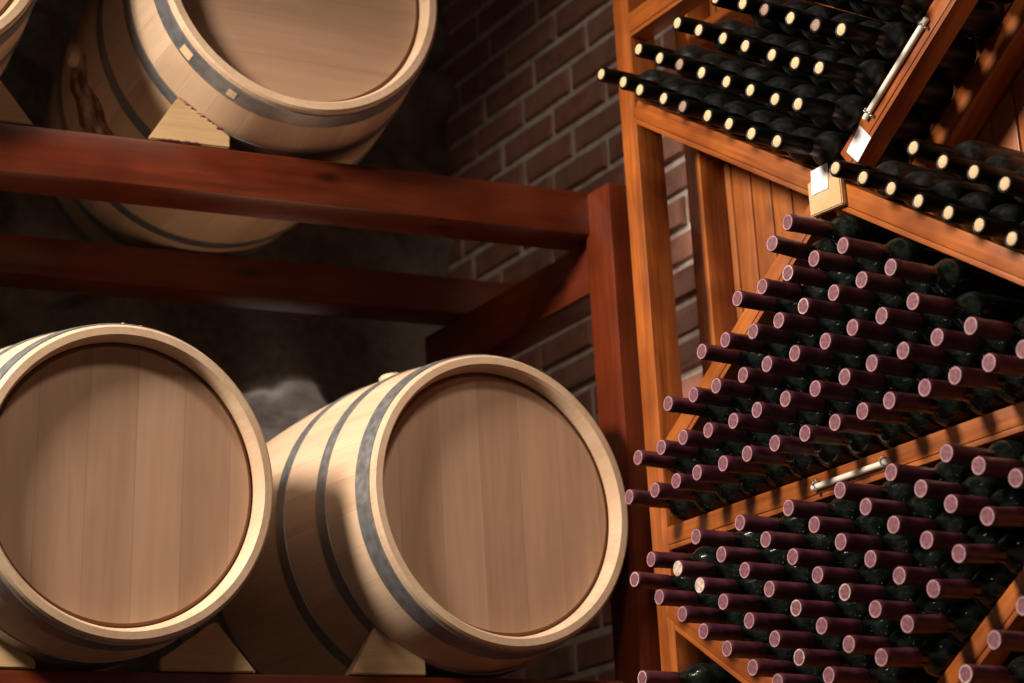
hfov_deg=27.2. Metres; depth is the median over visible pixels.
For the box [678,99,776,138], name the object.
wine bottle
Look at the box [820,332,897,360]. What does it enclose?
wine bottle
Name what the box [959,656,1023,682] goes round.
wine bottle
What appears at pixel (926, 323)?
wine bottle
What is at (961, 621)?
wine bottle
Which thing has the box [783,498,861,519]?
wine bottle
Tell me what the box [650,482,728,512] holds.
wine bottle
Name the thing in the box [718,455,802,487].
wine bottle
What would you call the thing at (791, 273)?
wine bottle
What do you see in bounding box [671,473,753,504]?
wine bottle
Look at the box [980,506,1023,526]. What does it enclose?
wine bottle
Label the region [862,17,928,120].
handle
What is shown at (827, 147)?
wine bottle
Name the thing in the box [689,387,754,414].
wine bottle
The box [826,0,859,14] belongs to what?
wine bottle
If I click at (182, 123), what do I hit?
chock
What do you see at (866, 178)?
wine bottle
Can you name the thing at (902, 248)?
wine bottle
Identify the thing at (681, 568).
wine bottle
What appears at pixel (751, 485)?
wine bottle
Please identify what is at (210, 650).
chock
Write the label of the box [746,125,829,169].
wine bottle
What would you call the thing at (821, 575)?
wine bottle
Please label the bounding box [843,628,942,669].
wine bottle
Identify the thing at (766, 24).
wine bottle
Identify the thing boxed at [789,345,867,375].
wine bottle
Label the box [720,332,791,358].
wine bottle
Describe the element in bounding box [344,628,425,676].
chock
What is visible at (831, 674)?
wine bottle
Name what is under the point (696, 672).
wine bottle
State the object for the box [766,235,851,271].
wine bottle
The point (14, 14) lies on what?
barrel
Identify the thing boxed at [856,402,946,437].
wine bottle
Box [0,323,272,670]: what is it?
barrel
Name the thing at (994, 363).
wine bottle
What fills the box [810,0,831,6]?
wine bottle
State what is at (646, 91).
wine bottle
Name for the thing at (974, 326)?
wine bottle
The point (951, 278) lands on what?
wine bottle
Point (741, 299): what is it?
wine bottle
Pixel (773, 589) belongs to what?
wine bottle
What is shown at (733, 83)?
wine bottle
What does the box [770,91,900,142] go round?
wine bottle
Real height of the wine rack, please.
4.028 m
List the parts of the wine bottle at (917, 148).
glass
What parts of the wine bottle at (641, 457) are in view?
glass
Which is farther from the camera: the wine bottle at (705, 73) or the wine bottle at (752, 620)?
the wine bottle at (705, 73)
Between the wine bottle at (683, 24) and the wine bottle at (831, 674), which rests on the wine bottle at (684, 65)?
the wine bottle at (683, 24)
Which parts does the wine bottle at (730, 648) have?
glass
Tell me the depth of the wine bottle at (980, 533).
3.34 m
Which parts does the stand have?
post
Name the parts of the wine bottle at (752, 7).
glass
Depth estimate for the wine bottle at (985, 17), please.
3.71 m
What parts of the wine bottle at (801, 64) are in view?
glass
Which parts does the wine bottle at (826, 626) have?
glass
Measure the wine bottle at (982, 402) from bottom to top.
0.073 m
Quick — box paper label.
[847,125,870,161]
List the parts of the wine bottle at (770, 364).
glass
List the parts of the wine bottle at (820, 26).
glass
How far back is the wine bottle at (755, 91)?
3.88 m
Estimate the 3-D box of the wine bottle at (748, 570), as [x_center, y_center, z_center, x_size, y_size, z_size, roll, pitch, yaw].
[0.531,0.417,3.762,0.298,0.069,0.070,8,-21,-31]
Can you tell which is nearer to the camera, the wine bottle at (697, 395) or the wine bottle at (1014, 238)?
the wine bottle at (1014, 238)
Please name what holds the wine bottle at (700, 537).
on the wine bottle at (703, 585)
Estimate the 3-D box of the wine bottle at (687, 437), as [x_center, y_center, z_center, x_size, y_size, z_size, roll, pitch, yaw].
[0.440,0.194,3.962,0.299,0.069,0.070,8,-21,-31]
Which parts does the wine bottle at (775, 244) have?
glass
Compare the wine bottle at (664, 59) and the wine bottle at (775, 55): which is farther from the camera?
the wine bottle at (664, 59)
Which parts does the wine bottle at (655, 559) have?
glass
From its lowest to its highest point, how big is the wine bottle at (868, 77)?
0.078 m
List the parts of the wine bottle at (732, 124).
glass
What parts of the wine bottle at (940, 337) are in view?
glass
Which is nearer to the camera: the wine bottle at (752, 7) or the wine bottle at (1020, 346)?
the wine bottle at (1020, 346)
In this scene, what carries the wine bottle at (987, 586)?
on the wine rack
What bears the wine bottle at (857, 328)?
on the wine bottle at (875, 363)
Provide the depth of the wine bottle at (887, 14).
3.71 m
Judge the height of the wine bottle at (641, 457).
0.069 m
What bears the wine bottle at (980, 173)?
on the wine bottle at (986, 226)
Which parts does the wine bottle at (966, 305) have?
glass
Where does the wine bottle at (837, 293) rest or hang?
on the wine bottle at (833, 342)
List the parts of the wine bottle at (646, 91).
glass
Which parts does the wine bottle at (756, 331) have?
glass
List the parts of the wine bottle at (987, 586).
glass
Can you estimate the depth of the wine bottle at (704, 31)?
4.03 m
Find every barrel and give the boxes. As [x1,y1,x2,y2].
[0,0,35,76]
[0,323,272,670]
[41,0,437,256]
[176,354,627,678]
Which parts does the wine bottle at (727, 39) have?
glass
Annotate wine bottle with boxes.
[597,67,697,104]
[619,75,707,111]
[625,489,705,520]
[630,571,696,591]
[634,42,761,80]
[634,450,700,473]
[635,82,741,121]
[638,663,740,682]
[647,546,718,568]
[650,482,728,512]
[655,50,765,90]
[655,589,719,608]
[657,439,723,465]
[659,91,765,129]
[663,396,733,423]
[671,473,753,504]
[673,15,756,56]
[673,560,741,579]
[675,57,788,96]
[677,606,747,625]
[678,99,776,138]
[678,429,747,456]
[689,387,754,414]
[691,528,762,549]
[692,464,776,495]
[694,22,819,64]
[695,577,766,595]
[697,65,814,105]
[697,343,764,368]
[699,623,771,642]
[703,108,795,147]
[703,422,772,446]
[711,0,812,41]
[711,377,782,404]
[716,546,788,564]
[718,30,836,72]
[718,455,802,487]
[718,593,793,614]
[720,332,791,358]
[721,74,835,115]
[722,640,796,660]
[724,116,824,155]
[728,413,799,436]
[732,290,819,318]
[735,514,809,534]
[738,0,831,39]
[738,367,809,393]
[739,562,813,583]
[740,38,862,81]
[742,445,830,478]
[744,612,817,632]
[745,82,844,123]
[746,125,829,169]
[747,659,824,677]
[748,323,821,348]
[752,401,829,429]
[757,278,842,303]
[759,1,886,46]
[760,531,836,551]
[762,356,839,384]
[764,580,840,601]
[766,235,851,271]
[767,47,868,89]
[769,435,859,468]
[769,630,844,650]
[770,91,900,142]
[771,131,908,168]
[772,669,824,682]
[773,312,848,340]
[780,390,856,419]
[782,265,857,291]
[783,214,904,248]
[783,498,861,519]
[785,10,886,54]
[787,548,864,569]
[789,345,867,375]
[790,55,864,95]
[791,599,869,619]
[792,94,930,142]
[794,648,875,668]
[798,297,876,327]
[799,425,889,458]
[809,250,885,279]
[809,514,888,536]
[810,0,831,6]
[810,17,942,71]
[810,380,884,406]
[812,564,893,585]
[813,59,953,109]
[816,613,900,637]
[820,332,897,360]
[823,663,939,682]
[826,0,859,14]
[828,284,923,314]
[829,414,917,447]
[830,159,958,202]
[834,480,915,501]
[835,21,976,73]
[835,531,920,553]
[837,237,956,267]
[839,368,918,394]
[839,580,926,603]
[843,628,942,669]
[847,319,932,350]
[848,0,885,21]
[850,0,964,35]
[856,271,939,305]
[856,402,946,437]
[857,169,982,208]
[860,495,945,519]
[863,0,1001,38]
[864,546,952,570]
[866,354,948,386]
[869,593,973,634]
[875,635,1023,677]
[876,307,964,344]
[883,391,980,427]
[885,179,993,219]
[885,258,1023,299]
[885,461,974,484]
[887,511,982,536]
[893,559,990,600]
[897,341,982,374]
[901,602,989,644]
[907,139,1023,184]
[907,291,1023,330]
[912,192,1023,233]
[914,475,1011,500]
[918,378,1014,415]
[920,524,1019,566]
[927,567,1016,610]
[931,328,1016,361]
[936,152,1023,199]
[940,439,1023,482]
[942,203,1023,245]
[944,487,1023,531]
[948,366,1023,403]
[952,532,1023,575]
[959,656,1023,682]
[964,316,1023,350]
[967,163,1023,204]
[972,215,1023,252]
[972,454,1023,478]
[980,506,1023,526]
[982,353,1023,376]
[987,630,1023,651]
[998,174,1023,197]
[1005,229,1023,250]
[1008,468,1023,488]
[1016,339,1023,359]
[1016,596,1023,615]
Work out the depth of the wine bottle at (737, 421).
3.79 m
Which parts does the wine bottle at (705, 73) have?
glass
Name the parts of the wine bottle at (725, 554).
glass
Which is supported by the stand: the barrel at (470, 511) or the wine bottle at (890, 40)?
the barrel at (470, 511)
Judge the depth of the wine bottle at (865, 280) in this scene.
3.53 m
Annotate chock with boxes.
[0,80,32,125]
[0,641,35,669]
[147,98,229,149]
[152,623,254,673]
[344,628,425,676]
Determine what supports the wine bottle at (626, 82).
on the wine rack
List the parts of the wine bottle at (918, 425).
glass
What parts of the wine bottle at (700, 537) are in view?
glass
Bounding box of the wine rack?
[612,0,1023,682]
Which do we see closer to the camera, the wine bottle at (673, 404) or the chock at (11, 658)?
the chock at (11, 658)
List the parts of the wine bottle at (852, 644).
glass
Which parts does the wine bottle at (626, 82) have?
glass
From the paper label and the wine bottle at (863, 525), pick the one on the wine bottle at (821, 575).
the wine bottle at (863, 525)
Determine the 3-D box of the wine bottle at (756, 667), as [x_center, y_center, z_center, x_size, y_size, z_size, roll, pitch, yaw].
[0.539,0.579,3.711,0.298,0.069,0.070,8,-21,-31]
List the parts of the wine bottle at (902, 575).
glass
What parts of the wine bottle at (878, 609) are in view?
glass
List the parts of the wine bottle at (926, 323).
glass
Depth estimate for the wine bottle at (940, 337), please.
3.37 m
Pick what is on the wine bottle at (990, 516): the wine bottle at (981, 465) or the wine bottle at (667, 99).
the wine bottle at (981, 465)
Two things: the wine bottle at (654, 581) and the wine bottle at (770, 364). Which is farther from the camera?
the wine bottle at (654, 581)
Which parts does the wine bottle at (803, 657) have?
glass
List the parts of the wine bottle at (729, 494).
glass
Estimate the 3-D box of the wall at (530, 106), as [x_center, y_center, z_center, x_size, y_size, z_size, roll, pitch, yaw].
[0.946,0.131,3.938,0.126,4.600,4.154,8,-21,-31]
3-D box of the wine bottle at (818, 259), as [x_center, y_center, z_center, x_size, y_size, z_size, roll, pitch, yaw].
[0.644,-0.124,3.702,0.298,0.069,0.070,8,-21,-30]
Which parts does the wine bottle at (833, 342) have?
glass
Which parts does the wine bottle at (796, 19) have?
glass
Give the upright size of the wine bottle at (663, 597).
0.069 m
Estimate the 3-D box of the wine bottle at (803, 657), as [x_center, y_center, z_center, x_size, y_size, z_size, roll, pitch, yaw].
[0.605,0.545,3.604,0.298,0.069,0.070,8,-21,-30]
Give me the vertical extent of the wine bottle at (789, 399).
0.069 m
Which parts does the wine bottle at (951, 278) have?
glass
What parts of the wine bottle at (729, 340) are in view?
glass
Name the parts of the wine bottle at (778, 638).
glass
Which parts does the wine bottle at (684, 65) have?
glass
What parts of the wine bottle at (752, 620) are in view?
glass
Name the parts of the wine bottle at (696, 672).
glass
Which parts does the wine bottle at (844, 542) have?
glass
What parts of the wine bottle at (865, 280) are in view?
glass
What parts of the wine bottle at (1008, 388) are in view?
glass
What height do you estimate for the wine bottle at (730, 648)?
0.069 m
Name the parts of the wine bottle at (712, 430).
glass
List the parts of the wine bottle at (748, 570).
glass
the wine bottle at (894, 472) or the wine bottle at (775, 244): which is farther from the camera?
the wine bottle at (775, 244)
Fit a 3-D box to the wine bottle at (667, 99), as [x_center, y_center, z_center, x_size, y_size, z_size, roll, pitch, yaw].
[0.418,-0.451,4.156,0.299,0.069,0.070,8,-21,-31]
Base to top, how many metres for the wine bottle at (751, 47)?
0.069 m
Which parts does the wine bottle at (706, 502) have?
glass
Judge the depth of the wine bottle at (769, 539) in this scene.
3.67 m
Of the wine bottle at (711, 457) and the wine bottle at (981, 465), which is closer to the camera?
the wine bottle at (981, 465)
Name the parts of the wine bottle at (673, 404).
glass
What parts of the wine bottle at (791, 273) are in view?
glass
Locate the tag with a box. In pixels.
[808,163,846,216]
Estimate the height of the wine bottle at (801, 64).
0.070 m
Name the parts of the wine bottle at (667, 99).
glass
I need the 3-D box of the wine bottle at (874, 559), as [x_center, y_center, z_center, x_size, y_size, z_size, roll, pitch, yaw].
[0.705,0.370,3.490,0.298,0.069,0.069,8,-21,-31]
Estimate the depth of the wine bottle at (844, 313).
3.65 m
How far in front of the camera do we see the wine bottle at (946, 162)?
3.42 m
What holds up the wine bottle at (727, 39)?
on the wine bottle at (733, 83)
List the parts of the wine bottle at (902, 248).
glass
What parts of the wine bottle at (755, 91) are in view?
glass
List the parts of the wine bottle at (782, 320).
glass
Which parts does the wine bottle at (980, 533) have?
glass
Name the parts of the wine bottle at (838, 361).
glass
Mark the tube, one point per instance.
(881, 464)
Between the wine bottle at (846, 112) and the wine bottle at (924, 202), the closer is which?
the wine bottle at (924, 202)
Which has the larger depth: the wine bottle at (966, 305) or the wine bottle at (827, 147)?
the wine bottle at (827, 147)
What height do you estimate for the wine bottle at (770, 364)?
0.069 m
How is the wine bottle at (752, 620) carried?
on the wine bottle at (756, 667)
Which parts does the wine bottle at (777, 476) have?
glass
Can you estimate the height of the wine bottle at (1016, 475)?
0.084 m
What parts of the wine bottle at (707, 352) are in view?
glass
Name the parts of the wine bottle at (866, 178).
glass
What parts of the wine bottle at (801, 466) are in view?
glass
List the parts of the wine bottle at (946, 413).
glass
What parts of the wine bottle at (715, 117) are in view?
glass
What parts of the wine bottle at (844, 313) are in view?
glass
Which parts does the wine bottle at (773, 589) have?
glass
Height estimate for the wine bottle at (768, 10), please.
0.069 m
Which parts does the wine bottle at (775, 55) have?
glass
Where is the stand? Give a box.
[0,122,660,682]
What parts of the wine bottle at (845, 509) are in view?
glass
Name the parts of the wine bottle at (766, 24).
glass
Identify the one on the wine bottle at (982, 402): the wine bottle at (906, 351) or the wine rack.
the wine bottle at (906, 351)
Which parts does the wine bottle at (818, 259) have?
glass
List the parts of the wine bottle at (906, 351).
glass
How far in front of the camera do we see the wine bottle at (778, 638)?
3.61 m
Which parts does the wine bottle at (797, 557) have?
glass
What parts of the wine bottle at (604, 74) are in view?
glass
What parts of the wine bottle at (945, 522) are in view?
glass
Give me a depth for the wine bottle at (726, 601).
3.74 m
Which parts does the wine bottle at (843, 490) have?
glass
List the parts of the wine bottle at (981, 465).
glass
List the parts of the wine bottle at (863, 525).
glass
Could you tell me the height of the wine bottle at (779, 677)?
0.069 m
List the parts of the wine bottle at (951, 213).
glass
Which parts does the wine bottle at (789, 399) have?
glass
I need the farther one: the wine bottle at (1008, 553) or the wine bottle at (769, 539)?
the wine bottle at (769, 539)
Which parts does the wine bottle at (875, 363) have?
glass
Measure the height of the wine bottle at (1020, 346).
0.072 m
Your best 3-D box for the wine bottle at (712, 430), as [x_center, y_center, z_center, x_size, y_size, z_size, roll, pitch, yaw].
[0.482,0.179,3.905,0.298,0.069,0.069,8,-23,-30]
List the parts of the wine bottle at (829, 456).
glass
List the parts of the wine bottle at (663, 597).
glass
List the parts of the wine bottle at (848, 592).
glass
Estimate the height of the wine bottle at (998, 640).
0.069 m
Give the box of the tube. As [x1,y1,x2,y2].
[810,455,891,494]
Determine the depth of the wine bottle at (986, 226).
3.29 m
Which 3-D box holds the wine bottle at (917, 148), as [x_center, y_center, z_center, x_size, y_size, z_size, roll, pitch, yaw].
[0.780,-0.298,3.524,0.298,0.069,0.069,8,-21,-31]
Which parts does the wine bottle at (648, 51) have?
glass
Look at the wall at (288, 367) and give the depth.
5.46 m
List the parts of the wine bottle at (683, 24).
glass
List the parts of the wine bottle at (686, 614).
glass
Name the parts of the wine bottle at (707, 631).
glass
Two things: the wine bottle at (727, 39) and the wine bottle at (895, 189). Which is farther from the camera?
the wine bottle at (727, 39)
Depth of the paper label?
3.75 m
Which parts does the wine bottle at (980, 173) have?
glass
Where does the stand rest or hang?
on the floor
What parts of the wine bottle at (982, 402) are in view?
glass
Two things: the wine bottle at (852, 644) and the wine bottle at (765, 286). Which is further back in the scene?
the wine bottle at (765, 286)
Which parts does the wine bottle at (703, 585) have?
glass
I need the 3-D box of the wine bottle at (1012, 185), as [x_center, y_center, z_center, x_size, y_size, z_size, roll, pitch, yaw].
[0.884,-0.224,3.333,0.299,0.069,0.070,8,-21,-31]
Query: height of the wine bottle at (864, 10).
0.069 m
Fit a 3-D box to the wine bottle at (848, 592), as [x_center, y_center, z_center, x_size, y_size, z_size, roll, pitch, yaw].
[0.668,0.427,3.527,0.298,0.069,0.069,8,-21,-32]
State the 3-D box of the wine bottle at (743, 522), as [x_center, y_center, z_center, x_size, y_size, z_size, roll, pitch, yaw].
[0.525,0.336,3.783,0.298,0.069,0.069,8,-21,-31]
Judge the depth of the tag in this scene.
3.79 m
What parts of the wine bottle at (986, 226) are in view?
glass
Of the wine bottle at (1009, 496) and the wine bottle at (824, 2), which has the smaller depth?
the wine bottle at (1009, 496)
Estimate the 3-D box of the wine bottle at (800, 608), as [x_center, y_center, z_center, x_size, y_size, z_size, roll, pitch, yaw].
[0.604,0.467,3.633,0.298,0.069,0.069,8,-21,-31]
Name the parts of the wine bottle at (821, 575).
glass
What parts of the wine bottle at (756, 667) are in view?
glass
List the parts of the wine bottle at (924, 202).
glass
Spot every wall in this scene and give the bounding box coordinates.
[0,0,454,671]
[435,0,716,680]
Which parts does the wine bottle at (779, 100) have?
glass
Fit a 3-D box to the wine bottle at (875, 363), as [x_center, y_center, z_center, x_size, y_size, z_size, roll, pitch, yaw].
[0.718,0.053,3.549,0.298,0.069,0.070,8,-21,-30]
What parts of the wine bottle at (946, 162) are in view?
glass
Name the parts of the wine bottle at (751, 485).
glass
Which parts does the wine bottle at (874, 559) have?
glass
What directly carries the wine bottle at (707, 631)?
on the wine rack
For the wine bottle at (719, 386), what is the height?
0.069 m
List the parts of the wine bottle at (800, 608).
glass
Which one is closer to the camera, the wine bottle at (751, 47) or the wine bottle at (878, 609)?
the wine bottle at (878, 609)
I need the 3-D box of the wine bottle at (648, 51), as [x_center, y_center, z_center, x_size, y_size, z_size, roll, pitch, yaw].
[0.375,-0.558,4.245,0.299,0.069,0.070,8,-21,-31]
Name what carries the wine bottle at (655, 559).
on the wine bottle at (663, 597)
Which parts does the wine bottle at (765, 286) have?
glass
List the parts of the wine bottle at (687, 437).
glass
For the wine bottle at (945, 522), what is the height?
0.069 m
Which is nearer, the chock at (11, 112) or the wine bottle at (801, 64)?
the wine bottle at (801, 64)
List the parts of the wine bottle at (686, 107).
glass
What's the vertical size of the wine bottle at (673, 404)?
0.069 m
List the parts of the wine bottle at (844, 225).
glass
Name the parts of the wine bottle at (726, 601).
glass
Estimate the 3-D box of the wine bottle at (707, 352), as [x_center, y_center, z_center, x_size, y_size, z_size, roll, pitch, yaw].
[0.472,0.037,3.942,0.298,0.069,0.069,9,-21,-32]
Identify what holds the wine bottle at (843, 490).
on the wine bottle at (844, 542)
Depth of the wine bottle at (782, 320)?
3.71 m
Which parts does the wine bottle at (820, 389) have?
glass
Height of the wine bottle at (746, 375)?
0.069 m
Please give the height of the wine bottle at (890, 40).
0.077 m
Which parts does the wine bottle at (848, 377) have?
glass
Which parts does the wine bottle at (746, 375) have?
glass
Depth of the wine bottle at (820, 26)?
3.74 m
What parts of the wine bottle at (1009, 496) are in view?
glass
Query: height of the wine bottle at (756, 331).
0.069 m
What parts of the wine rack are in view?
post, shelf rail, post, diagonal rail, shelf rail, diagonal rail, diagonal rail, diagonal rail, shelf rail, panel, diagonal rail, diagonal rail, diagonal rail, diagonal rail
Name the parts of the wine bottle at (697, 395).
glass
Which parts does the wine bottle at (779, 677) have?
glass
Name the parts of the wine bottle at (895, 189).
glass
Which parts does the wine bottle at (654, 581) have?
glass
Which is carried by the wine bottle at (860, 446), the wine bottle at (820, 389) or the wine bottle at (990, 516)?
the wine bottle at (820, 389)
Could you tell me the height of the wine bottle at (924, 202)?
0.070 m
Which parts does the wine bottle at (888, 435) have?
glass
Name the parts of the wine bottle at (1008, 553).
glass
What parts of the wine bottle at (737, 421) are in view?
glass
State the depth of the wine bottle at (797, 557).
3.60 m
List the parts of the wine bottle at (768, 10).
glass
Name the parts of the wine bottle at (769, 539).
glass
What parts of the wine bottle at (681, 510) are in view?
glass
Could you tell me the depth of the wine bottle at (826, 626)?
3.52 m
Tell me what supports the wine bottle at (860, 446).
on the wine rack
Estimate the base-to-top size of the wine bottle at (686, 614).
0.069 m
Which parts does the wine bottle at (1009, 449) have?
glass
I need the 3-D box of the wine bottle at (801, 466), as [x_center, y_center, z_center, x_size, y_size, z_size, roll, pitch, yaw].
[0.538,0.212,3.791,0.299,0.072,0.069,8,-21,-31]
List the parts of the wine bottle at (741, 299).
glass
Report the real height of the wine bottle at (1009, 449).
0.070 m
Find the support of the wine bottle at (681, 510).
on the wine rack
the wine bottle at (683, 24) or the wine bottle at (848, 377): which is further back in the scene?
the wine bottle at (683, 24)
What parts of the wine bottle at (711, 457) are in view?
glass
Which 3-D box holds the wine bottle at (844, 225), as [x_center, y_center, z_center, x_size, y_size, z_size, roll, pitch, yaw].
[0.612,-0.191,3.774,0.299,0.070,0.069,7,-21,-28]
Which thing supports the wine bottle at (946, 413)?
on the wine rack
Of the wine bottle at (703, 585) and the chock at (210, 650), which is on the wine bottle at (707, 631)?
the wine bottle at (703, 585)
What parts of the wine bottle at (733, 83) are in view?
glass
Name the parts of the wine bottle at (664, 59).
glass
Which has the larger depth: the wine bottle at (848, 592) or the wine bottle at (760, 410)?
the wine bottle at (760, 410)
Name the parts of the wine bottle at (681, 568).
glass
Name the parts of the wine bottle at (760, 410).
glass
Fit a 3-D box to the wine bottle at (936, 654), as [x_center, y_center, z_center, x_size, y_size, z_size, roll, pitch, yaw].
[0.711,0.510,3.447,0.300,0.078,0.070,9,-22,-33]
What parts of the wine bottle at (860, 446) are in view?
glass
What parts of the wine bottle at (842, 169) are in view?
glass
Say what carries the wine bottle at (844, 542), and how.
on the wine bottle at (848, 592)
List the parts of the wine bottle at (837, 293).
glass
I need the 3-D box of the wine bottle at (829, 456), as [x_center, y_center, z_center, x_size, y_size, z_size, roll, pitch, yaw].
[0.579,0.190,3.730,0.299,0.072,0.070,8,-21,-31]
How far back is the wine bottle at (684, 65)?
4.07 m
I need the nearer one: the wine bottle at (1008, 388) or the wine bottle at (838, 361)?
the wine bottle at (1008, 388)
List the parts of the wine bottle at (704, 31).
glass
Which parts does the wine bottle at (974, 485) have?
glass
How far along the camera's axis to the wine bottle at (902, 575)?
3.37 m
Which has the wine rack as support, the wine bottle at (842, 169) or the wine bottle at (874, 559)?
the wine bottle at (842, 169)
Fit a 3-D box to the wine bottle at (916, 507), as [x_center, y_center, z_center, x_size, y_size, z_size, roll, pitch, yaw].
[0.701,0.287,3.515,0.298,0.069,0.070,8,-21,-31]
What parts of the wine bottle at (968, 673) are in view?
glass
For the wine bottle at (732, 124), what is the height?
0.069 m
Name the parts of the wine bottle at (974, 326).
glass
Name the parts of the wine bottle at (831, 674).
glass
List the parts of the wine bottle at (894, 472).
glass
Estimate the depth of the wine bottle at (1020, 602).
3.13 m
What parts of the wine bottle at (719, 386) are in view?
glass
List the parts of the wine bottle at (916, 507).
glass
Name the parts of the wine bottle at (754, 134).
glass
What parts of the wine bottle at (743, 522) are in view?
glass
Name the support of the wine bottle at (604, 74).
on the wine rack
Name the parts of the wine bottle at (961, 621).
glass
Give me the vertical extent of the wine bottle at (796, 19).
0.069 m
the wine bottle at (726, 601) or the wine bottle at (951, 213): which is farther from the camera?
the wine bottle at (726, 601)
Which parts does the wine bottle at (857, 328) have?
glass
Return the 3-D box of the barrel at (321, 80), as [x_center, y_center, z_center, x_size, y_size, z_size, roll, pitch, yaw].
[-0.636,-0.582,4.653,0.693,0.703,0.980,6,-22,-26]
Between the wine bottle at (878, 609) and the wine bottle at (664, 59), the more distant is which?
the wine bottle at (664, 59)
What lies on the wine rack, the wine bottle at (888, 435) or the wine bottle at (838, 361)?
the wine bottle at (888, 435)
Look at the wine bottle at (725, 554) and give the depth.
3.77 m
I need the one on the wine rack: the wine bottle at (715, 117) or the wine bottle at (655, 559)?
the wine bottle at (715, 117)
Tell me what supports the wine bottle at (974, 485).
on the wine bottle at (980, 533)
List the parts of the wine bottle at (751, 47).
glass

